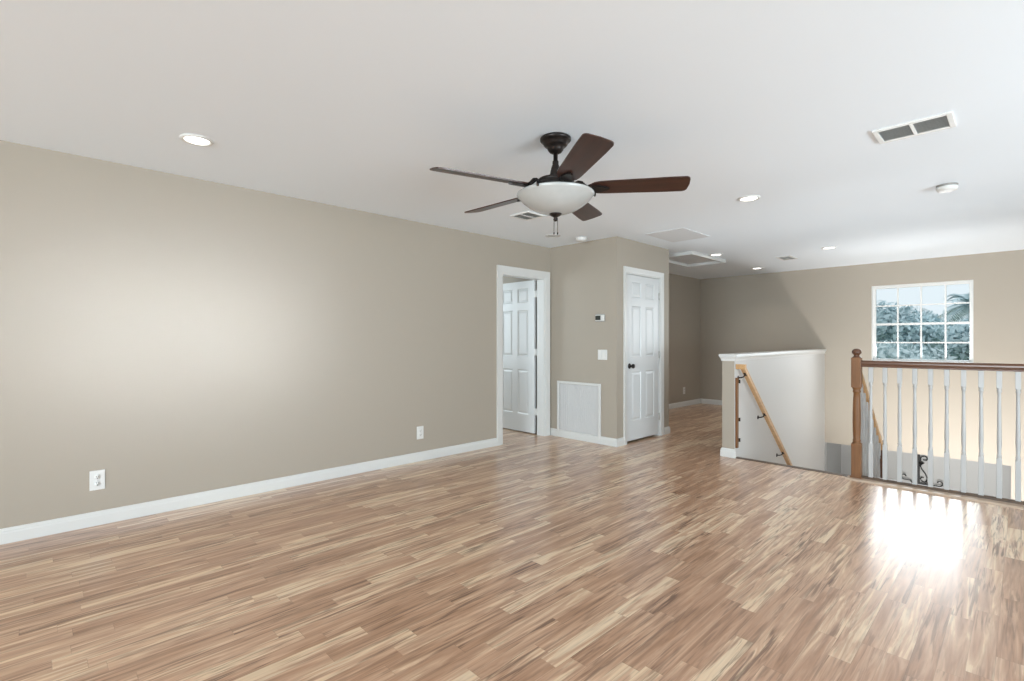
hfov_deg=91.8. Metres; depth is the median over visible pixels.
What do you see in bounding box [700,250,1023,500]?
wall
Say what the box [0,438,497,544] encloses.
baseboard
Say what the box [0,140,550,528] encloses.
wall
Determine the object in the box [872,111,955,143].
ceiling vent
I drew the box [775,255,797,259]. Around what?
ceiling vent
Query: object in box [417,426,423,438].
wall outlet
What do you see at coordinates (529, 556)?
floor
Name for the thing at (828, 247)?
recessed light
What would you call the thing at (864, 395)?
balustrade
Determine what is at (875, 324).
window
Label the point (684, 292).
wall
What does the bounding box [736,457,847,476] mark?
trim
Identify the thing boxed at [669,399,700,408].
baseboard
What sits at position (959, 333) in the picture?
tree
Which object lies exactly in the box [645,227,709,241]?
ceiling panel
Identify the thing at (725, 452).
baseboard
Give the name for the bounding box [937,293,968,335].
palm tree
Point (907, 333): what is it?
tree
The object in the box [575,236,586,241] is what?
smoke detector
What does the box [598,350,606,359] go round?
light switch
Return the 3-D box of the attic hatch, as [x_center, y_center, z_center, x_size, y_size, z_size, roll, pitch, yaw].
[2.604,-1.189,7.274,1.075,0.046,0.610,0,0,-44]
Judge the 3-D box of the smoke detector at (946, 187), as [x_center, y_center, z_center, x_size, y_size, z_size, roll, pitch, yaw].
[3.385,-1.188,3.861,0.134,0.047,0.134,0,0,-44]
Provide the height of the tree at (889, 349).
4.234 m
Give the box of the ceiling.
[0,0,1023,278]
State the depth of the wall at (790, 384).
6.37 m
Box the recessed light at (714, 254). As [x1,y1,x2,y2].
[710,253,722,255]
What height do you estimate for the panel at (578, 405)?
0.685 m
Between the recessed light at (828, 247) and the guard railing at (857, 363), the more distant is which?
the recessed light at (828, 247)
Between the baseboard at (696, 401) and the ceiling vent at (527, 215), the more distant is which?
the baseboard at (696, 401)
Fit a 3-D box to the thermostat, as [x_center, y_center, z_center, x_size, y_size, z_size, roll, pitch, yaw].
[1.044,-0.273,5.899,0.028,0.094,0.134,0,0,-44]
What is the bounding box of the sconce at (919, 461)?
[902,454,942,486]
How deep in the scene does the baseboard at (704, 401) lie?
9.60 m
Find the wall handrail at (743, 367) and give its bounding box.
[736,364,792,465]
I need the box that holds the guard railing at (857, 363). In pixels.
[845,348,1023,509]
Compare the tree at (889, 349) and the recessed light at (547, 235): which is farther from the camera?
the tree at (889, 349)
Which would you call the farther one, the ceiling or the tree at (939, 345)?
the tree at (939, 345)
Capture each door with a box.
[497,265,549,445]
[623,266,663,444]
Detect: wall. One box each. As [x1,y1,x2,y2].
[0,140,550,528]
[551,236,668,438]
[669,273,699,403]
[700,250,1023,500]
[719,349,825,470]
[825,442,1010,498]
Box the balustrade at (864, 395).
[860,372,882,477]
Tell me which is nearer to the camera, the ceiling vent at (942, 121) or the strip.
the ceiling vent at (942, 121)
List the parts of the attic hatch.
hatch panel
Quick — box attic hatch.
[669,251,725,266]
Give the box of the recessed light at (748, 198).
[738,195,759,201]
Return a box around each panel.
[557,381,600,440]
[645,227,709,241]
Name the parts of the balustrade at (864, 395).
handrail, newel post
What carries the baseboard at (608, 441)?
attached to the wall at (587, 277)
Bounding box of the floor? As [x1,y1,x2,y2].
[0,403,1023,680]
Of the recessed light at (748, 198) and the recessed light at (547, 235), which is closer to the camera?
the recessed light at (748, 198)
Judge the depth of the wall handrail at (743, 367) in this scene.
5.64 m
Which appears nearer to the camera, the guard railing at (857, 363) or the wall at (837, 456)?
the guard railing at (857, 363)
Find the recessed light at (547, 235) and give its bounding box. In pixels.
[545,234,560,237]
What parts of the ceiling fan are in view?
blade, blade, lamp shade, blade, blade, blade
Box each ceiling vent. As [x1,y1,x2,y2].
[510,211,544,220]
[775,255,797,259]
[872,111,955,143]
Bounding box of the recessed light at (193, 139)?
[179,133,213,146]
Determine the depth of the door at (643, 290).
6.17 m
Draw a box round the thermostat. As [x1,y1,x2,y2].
[595,314,604,321]
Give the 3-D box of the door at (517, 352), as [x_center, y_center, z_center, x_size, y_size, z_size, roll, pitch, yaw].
[-0.149,0.169,6.444,0.921,2.116,0.899,0,0,-44]
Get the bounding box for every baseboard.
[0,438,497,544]
[550,426,669,446]
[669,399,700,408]
[700,398,721,404]
[720,447,735,458]
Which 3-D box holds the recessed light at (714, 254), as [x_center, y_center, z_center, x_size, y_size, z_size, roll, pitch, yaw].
[2.862,-1.207,6.960,0.176,0.010,0.176,0,0,-44]
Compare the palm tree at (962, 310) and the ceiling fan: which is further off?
the palm tree at (962, 310)
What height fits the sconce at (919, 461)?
0.615 m
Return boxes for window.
[872,280,972,362]
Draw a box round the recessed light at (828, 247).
[821,246,836,248]
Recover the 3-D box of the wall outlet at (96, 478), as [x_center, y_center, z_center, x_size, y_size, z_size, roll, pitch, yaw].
[-2.761,0.928,3.305,0.080,0.130,0.010,0,0,-44]
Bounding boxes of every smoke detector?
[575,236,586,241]
[936,182,958,192]
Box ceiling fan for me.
[430,132,690,234]
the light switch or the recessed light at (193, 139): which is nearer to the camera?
the recessed light at (193, 139)
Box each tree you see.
[877,300,948,353]
[877,339,956,359]
[915,308,967,350]
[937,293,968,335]
[939,318,968,359]
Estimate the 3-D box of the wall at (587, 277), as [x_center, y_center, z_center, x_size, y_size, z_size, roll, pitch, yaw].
[1.293,0.008,6.534,1.212,2.440,1.017,0,0,-44]
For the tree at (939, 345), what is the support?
on the ground
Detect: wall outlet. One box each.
[89,469,104,490]
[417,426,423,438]
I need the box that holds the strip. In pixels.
[735,378,739,447]

